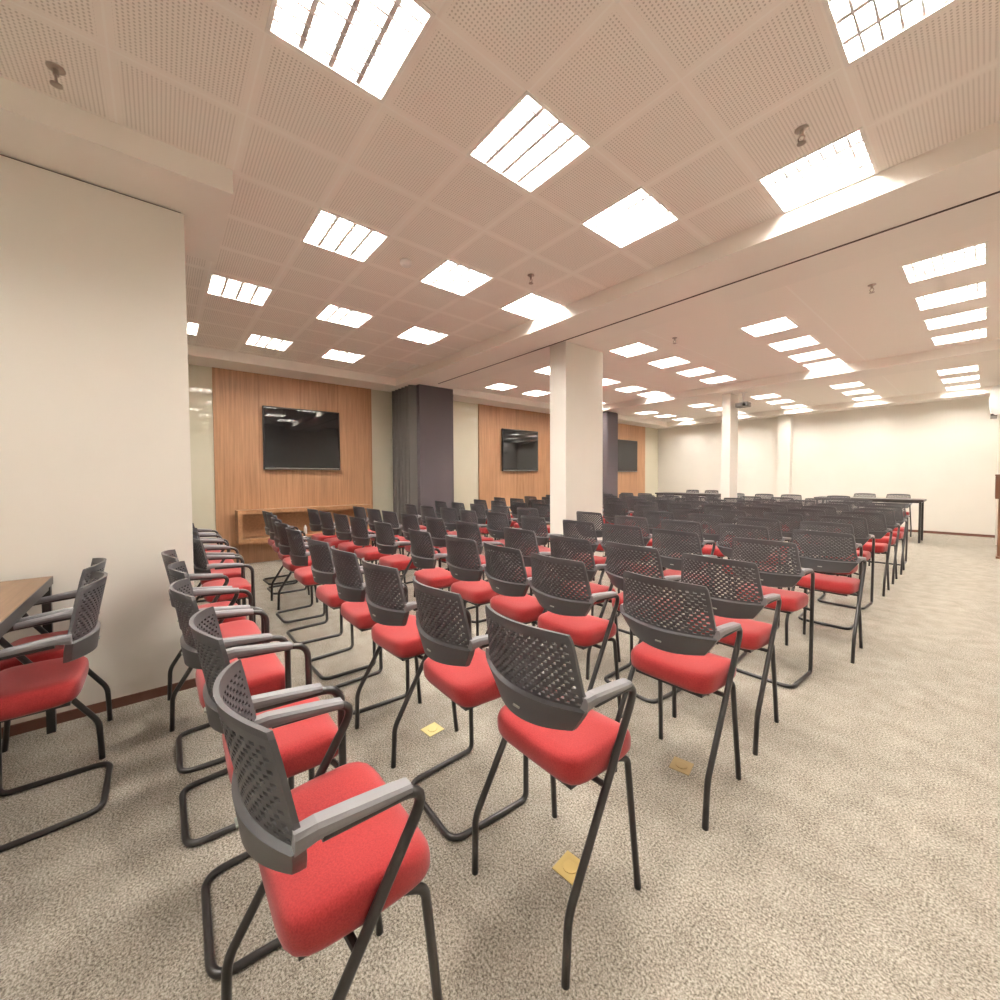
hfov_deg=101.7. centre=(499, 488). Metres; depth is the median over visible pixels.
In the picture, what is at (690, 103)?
ceiling
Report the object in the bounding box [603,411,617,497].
pillar
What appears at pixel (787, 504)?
chair
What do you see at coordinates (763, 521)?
chair
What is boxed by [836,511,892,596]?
chair
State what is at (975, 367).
ceiling light
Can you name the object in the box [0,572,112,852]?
chair
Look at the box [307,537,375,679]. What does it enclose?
chair
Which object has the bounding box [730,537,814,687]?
chair
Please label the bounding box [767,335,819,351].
ceiling light
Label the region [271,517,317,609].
chair
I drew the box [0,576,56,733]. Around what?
wooden table
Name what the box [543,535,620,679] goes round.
chair
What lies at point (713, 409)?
ceiling light
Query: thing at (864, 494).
chair
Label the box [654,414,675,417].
ceiling light
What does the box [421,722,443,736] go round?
floor outlet
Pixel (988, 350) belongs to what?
ceiling
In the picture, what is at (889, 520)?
chair
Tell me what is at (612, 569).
chair
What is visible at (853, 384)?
ceiling light
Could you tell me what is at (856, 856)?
floor
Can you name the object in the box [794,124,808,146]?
sprinkler
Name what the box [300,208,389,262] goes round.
ceiling light
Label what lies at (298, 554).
chair
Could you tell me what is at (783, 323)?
ceiling light
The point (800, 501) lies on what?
chair
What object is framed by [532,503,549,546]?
chair
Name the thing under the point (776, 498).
chair
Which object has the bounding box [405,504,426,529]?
chair
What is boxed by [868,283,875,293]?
sprinkler
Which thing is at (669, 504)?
chair
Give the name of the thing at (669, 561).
chair
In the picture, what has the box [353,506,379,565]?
chair
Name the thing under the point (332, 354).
ceiling light
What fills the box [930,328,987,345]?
ceiling light
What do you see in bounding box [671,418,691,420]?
ceiling light
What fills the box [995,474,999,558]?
lectern
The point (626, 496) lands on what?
chair
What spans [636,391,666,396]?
ceiling light
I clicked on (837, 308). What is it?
ceiling
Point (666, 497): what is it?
chair
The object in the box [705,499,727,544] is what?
chair
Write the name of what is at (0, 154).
trim
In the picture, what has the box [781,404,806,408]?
ceiling light
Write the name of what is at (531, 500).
chair
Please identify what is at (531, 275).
sprinkler
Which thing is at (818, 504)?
chair
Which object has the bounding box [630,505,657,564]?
chair
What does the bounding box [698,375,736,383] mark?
ceiling light
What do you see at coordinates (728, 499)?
chair
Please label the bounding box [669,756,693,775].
floor outlet
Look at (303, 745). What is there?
chair
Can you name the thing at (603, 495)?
chair
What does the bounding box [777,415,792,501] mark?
wall pier
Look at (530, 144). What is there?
ceiling light
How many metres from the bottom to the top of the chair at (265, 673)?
1.000 m
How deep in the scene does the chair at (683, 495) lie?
10.03 m
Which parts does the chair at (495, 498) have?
backrest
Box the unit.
[989,385,999,418]
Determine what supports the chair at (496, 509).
on the floor
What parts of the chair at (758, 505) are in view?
backrest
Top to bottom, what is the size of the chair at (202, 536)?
1.000 m
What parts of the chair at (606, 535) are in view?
backrest, seat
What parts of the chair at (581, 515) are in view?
backrest, seat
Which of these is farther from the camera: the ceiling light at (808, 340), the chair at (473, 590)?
the ceiling light at (808, 340)
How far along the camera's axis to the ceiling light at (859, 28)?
1.76 m
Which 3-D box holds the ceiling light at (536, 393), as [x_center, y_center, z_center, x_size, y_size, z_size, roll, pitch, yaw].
[0.864,-2.272,9.500,0.540,0.088,0.530,-2,2,-40]
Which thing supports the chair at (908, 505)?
on the floor
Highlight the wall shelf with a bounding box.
[235,504,370,543]
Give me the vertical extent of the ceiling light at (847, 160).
0.088 m
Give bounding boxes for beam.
[0,77,232,262]
[396,121,999,388]
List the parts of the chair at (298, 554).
backrest, seat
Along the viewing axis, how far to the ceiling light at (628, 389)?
9.13 m
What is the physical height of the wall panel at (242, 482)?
3.248 m
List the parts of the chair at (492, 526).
backrest, seat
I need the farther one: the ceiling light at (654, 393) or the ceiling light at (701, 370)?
the ceiling light at (654, 393)
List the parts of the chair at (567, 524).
backrest, seat, leg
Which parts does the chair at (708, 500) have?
backrest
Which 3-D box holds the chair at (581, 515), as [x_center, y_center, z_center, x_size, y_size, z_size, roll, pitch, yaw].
[1.266,0.787,5.373,0.442,1.001,0.482,-2,2,-39]
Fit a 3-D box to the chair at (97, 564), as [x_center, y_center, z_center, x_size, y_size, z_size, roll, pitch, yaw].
[-2.361,0.901,2.143,0.442,1.001,0.482,-2,2,-40]
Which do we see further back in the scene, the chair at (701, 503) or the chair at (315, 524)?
the chair at (701, 503)
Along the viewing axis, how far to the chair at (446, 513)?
6.06 m
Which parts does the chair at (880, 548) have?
backrest, seat, leg, leg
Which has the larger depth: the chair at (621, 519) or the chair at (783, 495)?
the chair at (783, 495)
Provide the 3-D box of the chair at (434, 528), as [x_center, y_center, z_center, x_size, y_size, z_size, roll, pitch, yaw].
[-0.645,0.814,4.756,0.416,1.000,0.482,-2,2,-39]
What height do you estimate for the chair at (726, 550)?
1.000 m
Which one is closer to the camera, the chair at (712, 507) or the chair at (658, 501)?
the chair at (712, 507)
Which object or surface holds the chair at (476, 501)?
on the floor
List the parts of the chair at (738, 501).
backrest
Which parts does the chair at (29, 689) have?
armrest, armrest, seat, backrest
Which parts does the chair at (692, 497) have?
backrest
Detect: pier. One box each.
[0,155,195,727]
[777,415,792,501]
[995,416,999,544]
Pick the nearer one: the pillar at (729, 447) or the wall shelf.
the wall shelf
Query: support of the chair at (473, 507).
on the floor
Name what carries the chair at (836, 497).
on the floor
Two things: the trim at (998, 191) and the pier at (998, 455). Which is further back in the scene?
the pier at (998, 455)
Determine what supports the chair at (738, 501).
on the floor
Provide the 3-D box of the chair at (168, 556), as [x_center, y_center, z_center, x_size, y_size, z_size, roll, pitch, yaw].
[-1.881,0.884,2.623,0.442,1.001,0.482,-2,2,-40]
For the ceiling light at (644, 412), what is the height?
0.088 m
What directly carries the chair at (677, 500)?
on the floor
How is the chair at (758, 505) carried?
on the floor
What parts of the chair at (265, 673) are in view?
backrest, armrest, seat, armrest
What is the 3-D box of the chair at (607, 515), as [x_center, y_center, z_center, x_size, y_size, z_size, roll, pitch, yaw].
[2.012,0.737,6.900,0.416,1.000,0.482,-2,2,-37]
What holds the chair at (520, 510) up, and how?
on the floor
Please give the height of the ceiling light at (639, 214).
0.088 m
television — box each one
[262,405,339,469]
[501,428,537,470]
[618,439,636,471]
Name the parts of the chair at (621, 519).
backrest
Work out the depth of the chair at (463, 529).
4.08 m
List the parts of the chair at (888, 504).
backrest, seat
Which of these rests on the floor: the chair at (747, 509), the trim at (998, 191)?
the chair at (747, 509)
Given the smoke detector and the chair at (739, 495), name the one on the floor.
the chair at (739, 495)
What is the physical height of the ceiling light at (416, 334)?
0.088 m
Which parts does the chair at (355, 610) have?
backrest, seat, armrest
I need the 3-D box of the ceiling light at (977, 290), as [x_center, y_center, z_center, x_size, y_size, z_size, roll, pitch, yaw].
[4.940,-2.146,4.463,0.540,0.088,0.530,-2,2,-40]
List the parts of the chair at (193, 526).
armrest, leg, leg, seat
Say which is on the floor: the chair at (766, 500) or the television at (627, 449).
the chair at (766, 500)
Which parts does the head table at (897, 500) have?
leg, leg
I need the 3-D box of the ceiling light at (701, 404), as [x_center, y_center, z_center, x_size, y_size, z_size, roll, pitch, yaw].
[5.549,-2.348,11.221,0.540,0.088,0.530,-2,2,-40]
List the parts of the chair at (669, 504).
backrest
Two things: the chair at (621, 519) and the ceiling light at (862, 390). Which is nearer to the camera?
the chair at (621, 519)
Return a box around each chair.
[0,558,112,759]
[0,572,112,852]
[161,549,245,731]
[168,561,264,773]
[169,578,294,846]
[189,606,346,979]
[192,523,237,603]
[193,528,243,604]
[193,535,255,622]
[195,529,220,598]
[197,533,228,602]
[213,659,442,999]
[262,511,298,584]
[266,513,306,594]
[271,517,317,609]
[275,521,325,622]
[286,527,342,643]
[307,508,336,548]
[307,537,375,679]
[319,511,352,548]
[331,546,409,714]
[333,513,372,577]
[349,516,390,563]
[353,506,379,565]
[355,558,458,768]
[367,508,402,573]
[374,521,418,590]
[382,510,419,583]
[399,513,442,596]
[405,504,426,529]
[408,528,465,632]
[411,576,528,841]
[420,505,449,531]
[425,516,467,603]
[435,501,454,546]
[440,507,458,569]
[445,535,511,635]
[452,502,464,520]
[455,521,505,622]
[459,509,495,581]
[470,504,500,539]
[472,604,640,990]
[474,499,490,536]
[480,542,560,667]
[483,512,522,579]
[491,501,516,538]
[491,505,520,560]
[494,497,512,539]
[504,527,558,625]
[510,498,523,527]
[511,502,540,545]
[517,507,549,541]
[521,515,566,594]
[524,496,536,507]
[530,499,549,545]
[530,552,621,717]
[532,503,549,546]
[542,497,549,515]
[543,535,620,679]
[562,520,612,615]
[576,511,614,584]
[601,524,659,635]
[603,495,624,523]
[603,503,634,562]
[604,497,629,515]
[604,541,687,702]
[608,500,635,525]
[615,516,662,592]
[615,571,742,830]
[619,494,632,511]
[626,496,641,515]
[628,498,647,515]
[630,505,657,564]
[635,501,667,528]
[638,493,651,498]
[639,495,654,501]
[643,511,685,588]
[649,497,667,518]
[652,529,717,644]
[655,499,674,551]
[658,494,674,510]
[661,519,714,610]
[662,496,682,505]
[666,503,701,531]
[670,507,710,544]
[672,553,781,755]
[675,498,701,512]
[681,494,704,520]
[685,501,711,513]
[686,490,699,498]
[687,513,735,597]
[688,496,706,519]
[702,490,717,503]
[702,505,733,558]
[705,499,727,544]
[706,495,720,504]
[709,510,746,576]
[716,524,780,628]
[719,502,751,558]
[724,498,744,508]
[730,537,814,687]
[732,517,790,598]
[736,500,763,521]
[737,493,744,497]
[740,496,760,506]
[741,506,781,539]
[752,494,773,503]
[753,499,776,510]
[756,504,793,563]
[761,512,811,593]
[771,497,795,508]
[774,502,808,527]
[780,494,802,503]
[785,530,866,663]
[786,509,828,574]
[789,500,815,512]
[796,521,862,629]
[801,506,840,574]
[804,498,830,513]
[816,503,852,557]
[817,515,874,609]
[826,495,849,508]
[828,501,860,516]
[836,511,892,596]
[843,499,872,516]
[850,508,899,583]
[853,493,876,505]
[862,505,906,574]
[870,503,908,565]
[883,494,911,536]
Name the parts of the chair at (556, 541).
backrest, seat, leg, armrest, leg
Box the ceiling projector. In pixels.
[735,392,750,407]
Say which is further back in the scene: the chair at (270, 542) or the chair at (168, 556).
the chair at (270, 542)
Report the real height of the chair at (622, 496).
1.000 m
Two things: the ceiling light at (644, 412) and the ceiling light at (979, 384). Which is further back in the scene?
the ceiling light at (644, 412)
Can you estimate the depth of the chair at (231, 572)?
3.70 m
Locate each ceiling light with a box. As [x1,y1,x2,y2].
[187,322,200,335]
[205,273,273,306]
[244,334,293,350]
[265,0,435,103]
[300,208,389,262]
[315,304,373,328]
[321,349,364,362]
[396,326,448,344]
[418,259,493,296]
[466,90,593,193]
[484,383,518,390]
[499,292,564,319]
[521,390,549,396]
[533,366,549,374]
[580,186,680,248]
[603,378,620,385]
[609,342,657,357]
[614,385,647,392]
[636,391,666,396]
[637,411,658,414]
[646,356,689,368]
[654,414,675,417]
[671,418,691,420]
[675,367,716,376]
[687,403,713,407]
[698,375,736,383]
[705,407,721,410]
[739,316,799,337]
[751,393,780,399]
[756,126,878,213]
[766,399,794,403]
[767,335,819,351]
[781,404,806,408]
[787,349,835,361]
[802,358,846,369]
[821,0,958,67]
[829,381,864,388]
[840,389,873,394]
[851,395,882,400]
[900,241,987,283]
[913,280,987,310]
[923,307,987,330]
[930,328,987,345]
[936,365,979,375]
[941,375,979,383]
[945,383,980,390]
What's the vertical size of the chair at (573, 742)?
1.001 m
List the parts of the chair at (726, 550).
backrest, seat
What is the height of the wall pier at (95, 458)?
3.238 m
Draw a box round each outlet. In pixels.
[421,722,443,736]
[552,850,579,885]
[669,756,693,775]
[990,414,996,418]
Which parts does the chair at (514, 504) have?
backrest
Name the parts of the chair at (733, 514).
backrest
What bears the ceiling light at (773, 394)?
attached to the ceiling at (928, 380)
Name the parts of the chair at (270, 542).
backrest, seat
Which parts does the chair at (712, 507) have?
backrest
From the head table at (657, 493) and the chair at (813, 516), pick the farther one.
the head table at (657, 493)
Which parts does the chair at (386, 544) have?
backrest, seat, armrest, leg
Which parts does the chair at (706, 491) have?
backrest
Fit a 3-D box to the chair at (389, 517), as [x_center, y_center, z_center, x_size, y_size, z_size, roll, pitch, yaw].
[-1.417,0.791,5.687,0.416,1.000,0.482,-2,2,-42]
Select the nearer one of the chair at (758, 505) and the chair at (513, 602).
the chair at (513, 602)
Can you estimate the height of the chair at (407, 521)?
1.001 m
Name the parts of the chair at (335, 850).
backrest, leg, armrest, seat, armrest, leg, leg, leg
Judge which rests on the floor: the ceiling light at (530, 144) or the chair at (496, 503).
the chair at (496, 503)
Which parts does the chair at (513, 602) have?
backrest, seat, armrest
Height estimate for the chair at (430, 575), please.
1.000 m
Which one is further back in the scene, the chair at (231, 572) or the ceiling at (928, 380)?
the ceiling at (928, 380)
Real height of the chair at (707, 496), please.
1.000 m
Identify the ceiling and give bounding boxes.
[0,0,999,377]
[187,339,999,428]
[456,220,999,404]
[618,359,999,421]
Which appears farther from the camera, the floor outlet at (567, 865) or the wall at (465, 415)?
the wall at (465, 415)
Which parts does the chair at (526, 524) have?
backrest, seat, armrest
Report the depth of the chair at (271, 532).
5.18 m
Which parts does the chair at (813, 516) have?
backrest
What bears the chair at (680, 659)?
on the floor
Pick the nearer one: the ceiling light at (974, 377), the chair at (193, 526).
the chair at (193, 526)
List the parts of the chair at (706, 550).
backrest, seat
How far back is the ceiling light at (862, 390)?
9.58 m
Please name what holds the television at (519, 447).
attached to the wall at (465, 415)
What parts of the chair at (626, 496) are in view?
backrest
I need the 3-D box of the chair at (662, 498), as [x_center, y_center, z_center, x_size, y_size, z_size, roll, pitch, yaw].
[3.527,0.669,8.954,0.416,1.000,0.482,-2,2,-39]
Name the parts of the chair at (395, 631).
leg, backrest, leg, seat, armrest, leg, leg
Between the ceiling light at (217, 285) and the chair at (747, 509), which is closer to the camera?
the ceiling light at (217, 285)
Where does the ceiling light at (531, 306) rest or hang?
attached to the ceiling at (690, 103)
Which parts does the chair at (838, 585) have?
leg, leg, backrest, seat, leg, leg, armrest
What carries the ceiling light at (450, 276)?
attached to the ceiling at (690, 103)
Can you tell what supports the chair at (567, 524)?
on the floor
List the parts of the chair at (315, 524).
backrest, seat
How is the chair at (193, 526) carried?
on the floor
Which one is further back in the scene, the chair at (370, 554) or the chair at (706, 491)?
the chair at (706, 491)
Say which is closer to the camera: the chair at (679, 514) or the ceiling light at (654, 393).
the chair at (679, 514)
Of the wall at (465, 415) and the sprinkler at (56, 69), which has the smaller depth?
the sprinkler at (56, 69)
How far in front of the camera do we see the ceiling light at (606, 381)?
8.43 m
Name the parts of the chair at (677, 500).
backrest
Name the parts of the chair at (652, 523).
seat, backrest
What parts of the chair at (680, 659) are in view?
armrest, leg, leg, backrest, seat, leg, armrest, leg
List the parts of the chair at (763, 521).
backrest, seat, armrest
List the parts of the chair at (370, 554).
backrest, seat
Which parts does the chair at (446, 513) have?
backrest, seat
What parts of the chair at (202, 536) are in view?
armrest, armrest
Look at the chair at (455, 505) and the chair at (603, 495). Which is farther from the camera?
the chair at (603, 495)
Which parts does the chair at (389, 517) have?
backrest, seat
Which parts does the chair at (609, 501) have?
backrest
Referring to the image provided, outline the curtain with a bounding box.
[392,385,417,548]
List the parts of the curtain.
fold panel, fold panel, fold panel, fold panel, fold panel, fold panel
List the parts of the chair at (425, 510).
backrest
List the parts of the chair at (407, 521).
backrest, seat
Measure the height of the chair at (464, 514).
1.000 m
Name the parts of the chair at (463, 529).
backrest, seat, armrest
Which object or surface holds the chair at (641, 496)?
on the floor
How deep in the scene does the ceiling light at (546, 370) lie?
7.51 m
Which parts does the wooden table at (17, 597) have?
leg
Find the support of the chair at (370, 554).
on the floor
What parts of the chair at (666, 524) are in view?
backrest, leg, armrest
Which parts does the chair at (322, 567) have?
backrest, seat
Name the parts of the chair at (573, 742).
leg, armrest, backrest, leg, seat, leg, armrest, leg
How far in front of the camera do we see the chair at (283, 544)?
4.15 m
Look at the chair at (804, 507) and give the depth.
5.96 m
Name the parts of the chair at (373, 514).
backrest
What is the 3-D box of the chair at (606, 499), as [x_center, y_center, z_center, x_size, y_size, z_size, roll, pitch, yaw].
[2.532,0.676,8.901,0.416,1.000,0.482,-2,2,-38]
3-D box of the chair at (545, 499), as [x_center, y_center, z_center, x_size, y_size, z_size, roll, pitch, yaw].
[1.184,0.674,9.208,0.416,1.000,0.482,-2,2,-38]
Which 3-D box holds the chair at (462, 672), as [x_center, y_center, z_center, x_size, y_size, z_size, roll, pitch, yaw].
[-0.168,0.897,1.856,0.416,1.000,0.482,-2,2,-38]
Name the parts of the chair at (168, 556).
backrest, leg, leg, armrest, armrest, seat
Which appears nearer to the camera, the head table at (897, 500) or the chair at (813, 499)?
the chair at (813, 499)
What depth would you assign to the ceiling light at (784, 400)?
10.75 m
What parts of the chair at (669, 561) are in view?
backrest, seat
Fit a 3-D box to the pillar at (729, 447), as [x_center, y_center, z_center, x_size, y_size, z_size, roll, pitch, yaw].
[5.133,-0.469,9.109,0.430,3.250,0.180,-2,2,-40]
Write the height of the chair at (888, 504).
1.000 m
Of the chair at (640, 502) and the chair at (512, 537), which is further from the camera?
the chair at (640, 502)
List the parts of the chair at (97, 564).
leg, seat, armrest, leg, armrest, leg, backrest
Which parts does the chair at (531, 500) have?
backrest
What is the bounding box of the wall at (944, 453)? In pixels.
[658,396,998,534]
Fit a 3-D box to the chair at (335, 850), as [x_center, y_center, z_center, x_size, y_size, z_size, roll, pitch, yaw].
[-0.422,0.924,1.000,0.442,1.001,0.482,-2,2,-40]
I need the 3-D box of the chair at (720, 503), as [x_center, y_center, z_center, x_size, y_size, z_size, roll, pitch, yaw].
[4.058,0.722,7.063,0.416,1.000,0.482,-2,2,-42]
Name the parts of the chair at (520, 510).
backrest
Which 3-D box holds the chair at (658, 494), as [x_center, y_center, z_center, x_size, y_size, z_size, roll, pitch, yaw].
[4.371,0.617,10.580,0.416,1.000,0.482,-2,2,-42]
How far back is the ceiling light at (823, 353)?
6.66 m
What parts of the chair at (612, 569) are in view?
backrest, seat, armrest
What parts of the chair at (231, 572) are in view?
backrest, armrest, armrest, seat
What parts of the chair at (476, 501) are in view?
backrest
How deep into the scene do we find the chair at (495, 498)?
9.01 m
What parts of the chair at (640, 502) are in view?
backrest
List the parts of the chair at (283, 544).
backrest, seat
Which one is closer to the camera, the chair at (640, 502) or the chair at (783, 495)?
the chair at (640, 502)
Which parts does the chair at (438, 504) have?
backrest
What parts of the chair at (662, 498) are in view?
backrest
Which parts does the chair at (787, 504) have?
backrest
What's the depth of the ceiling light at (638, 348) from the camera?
6.32 m
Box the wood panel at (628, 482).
[618,423,644,497]
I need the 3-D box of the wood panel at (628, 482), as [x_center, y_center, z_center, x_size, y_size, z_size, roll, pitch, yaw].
[4.289,-0.610,14.089,2.660,3.248,0.030,-2,2,-40]
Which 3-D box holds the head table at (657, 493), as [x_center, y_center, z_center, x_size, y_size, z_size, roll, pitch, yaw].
[5.867,0.587,12.700,0.658,0.920,1.858,-2,2,-40]
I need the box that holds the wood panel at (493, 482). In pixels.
[478,404,549,534]
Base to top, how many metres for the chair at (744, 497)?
1.001 m
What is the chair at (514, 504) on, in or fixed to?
on the floor
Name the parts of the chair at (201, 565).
backrest, armrest, armrest, seat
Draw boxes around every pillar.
[416,384,453,547]
[550,341,602,575]
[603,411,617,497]
[721,393,737,523]
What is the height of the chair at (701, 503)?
1.001 m
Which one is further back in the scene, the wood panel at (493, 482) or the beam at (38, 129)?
the wood panel at (493, 482)
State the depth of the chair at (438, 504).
7.74 m
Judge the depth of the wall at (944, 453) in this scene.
10.84 m
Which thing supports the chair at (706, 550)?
on the floor
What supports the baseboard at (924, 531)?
attached to the wall at (944, 453)
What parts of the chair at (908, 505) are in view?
backrest, leg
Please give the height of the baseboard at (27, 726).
0.060 m
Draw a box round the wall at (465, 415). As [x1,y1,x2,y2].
[188,364,657,564]
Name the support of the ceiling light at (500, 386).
attached to the ceiling at (837, 308)
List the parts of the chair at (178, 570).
backrest, armrest, armrest, seat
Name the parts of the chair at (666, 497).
backrest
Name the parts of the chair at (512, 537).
backrest, seat, armrest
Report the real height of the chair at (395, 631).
1.001 m
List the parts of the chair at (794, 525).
backrest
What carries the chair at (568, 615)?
on the floor
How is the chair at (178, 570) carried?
on the floor
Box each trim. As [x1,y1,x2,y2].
[0,154,179,212]
[438,191,999,383]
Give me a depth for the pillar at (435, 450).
8.09 m
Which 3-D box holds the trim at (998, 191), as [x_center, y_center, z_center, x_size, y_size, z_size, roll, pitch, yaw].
[1.218,-1.960,4.942,0.020,0.024,7.500,-2,2,-40]
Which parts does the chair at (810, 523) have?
backrest, seat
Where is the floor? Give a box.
[0,520,999,999]
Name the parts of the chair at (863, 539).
backrest, seat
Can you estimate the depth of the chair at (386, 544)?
4.14 m
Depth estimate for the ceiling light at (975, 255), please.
3.79 m
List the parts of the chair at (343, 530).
backrest, seat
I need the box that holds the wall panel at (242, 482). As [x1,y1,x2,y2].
[212,367,372,563]
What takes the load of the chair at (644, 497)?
on the floor
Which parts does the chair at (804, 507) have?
backrest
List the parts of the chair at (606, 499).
backrest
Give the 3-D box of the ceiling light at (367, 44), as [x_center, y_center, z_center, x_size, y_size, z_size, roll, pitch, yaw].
[-0.647,-2.037,1.741,0.540,0.088,0.530,-2,2,-40]
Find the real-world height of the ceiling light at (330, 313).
0.088 m
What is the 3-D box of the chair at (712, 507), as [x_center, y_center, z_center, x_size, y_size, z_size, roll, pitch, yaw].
[3.513,0.743,6.466,0.442,1.001,0.482,-2,2,-39]
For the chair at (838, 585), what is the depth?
3.28 m
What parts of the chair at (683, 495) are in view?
backrest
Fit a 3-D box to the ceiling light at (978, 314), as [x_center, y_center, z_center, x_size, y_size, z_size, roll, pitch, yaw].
[5.723,-2.170,5.117,0.540,0.088,0.530,-2,2,-40]
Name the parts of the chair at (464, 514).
backrest, seat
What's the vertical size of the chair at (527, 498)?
1.000 m
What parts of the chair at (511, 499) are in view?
backrest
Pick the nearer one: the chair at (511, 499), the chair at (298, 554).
the chair at (298, 554)
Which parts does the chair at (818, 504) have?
backrest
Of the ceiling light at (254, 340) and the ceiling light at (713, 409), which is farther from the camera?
the ceiling light at (713, 409)
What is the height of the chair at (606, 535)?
1.000 m
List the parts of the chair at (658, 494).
backrest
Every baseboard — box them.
[1,678,196,737]
[908,529,994,537]
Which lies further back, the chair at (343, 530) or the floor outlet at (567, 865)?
the chair at (343, 530)
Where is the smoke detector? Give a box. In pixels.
[400,258,411,267]
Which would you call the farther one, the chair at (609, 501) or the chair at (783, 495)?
the chair at (783, 495)
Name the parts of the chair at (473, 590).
backrest, seat, armrest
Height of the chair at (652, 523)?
1.000 m
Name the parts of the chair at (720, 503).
backrest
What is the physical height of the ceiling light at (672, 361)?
0.088 m
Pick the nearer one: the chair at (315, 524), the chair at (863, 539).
the chair at (863, 539)
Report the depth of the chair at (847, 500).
7.55 m
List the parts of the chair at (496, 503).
backrest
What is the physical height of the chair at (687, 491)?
1.001 m
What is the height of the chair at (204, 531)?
1.000 m
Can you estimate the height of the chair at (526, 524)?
1.000 m
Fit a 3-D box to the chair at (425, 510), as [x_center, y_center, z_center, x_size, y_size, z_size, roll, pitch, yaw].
[-1.058,0.762,6.636,0.442,1.001,0.482,-2,2,-42]
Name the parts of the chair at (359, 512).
backrest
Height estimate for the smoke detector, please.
0.045 m
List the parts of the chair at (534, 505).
backrest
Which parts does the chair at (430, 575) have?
backrest, seat, armrest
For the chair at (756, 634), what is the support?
on the floor
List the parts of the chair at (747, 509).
backrest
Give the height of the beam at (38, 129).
0.250 m
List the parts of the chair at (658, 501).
backrest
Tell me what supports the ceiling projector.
hanging from the ceiling at (988, 350)
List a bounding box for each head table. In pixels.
[655,492,720,501]
[814,496,926,542]
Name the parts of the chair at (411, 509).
backrest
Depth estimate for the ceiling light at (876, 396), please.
10.36 m
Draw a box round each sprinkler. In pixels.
[45,61,65,89]
[527,273,533,284]
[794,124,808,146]
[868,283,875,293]
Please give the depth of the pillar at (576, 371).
5.61 m
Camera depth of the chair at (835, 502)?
6.97 m
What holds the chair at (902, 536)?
on the floor
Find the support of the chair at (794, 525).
on the floor
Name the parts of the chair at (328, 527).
backrest, seat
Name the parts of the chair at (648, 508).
backrest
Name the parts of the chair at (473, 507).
backrest, seat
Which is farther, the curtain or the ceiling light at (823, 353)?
the curtain
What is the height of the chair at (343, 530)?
1.001 m
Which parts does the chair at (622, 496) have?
backrest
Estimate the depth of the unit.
8.26 m
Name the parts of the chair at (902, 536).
backrest, seat, leg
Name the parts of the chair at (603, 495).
backrest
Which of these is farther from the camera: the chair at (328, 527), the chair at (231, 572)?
the chair at (328, 527)
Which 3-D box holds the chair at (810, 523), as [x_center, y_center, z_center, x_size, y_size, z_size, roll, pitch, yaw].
[3.264,0.814,4.052,0.416,1.000,0.482,-2,2,-40]
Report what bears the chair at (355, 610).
on the floor
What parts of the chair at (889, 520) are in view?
backrest, seat, leg, leg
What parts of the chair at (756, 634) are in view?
leg, backrest, seat, leg, armrest, leg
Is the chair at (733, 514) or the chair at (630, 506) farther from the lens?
the chair at (630, 506)
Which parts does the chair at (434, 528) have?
backrest, seat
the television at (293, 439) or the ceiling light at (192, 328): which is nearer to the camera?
the ceiling light at (192, 328)
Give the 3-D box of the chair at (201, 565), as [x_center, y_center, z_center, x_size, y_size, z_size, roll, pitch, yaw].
[-2.250,0.866,3.293,0.416,1.000,0.482,-2,2,-41]
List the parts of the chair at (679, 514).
backrest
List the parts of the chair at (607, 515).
backrest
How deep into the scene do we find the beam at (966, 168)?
3.31 m
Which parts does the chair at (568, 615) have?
backrest, seat, armrest, leg, leg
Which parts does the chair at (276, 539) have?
backrest, leg, leg, seat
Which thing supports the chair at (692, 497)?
on the floor
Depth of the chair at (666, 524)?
4.13 m
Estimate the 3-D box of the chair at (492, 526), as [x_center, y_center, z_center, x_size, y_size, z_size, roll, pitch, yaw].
[0.069,0.794,5.357,0.442,1.001,0.482,-2,2,-40]
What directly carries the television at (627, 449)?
attached to the wall at (465, 415)
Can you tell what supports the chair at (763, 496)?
on the floor
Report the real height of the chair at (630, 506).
1.001 m
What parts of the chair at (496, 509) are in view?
backrest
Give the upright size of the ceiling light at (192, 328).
0.088 m
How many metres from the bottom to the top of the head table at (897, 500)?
0.920 m
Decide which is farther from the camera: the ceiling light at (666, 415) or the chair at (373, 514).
the ceiling light at (666, 415)
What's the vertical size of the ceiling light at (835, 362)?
0.088 m
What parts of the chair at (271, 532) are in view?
backrest, seat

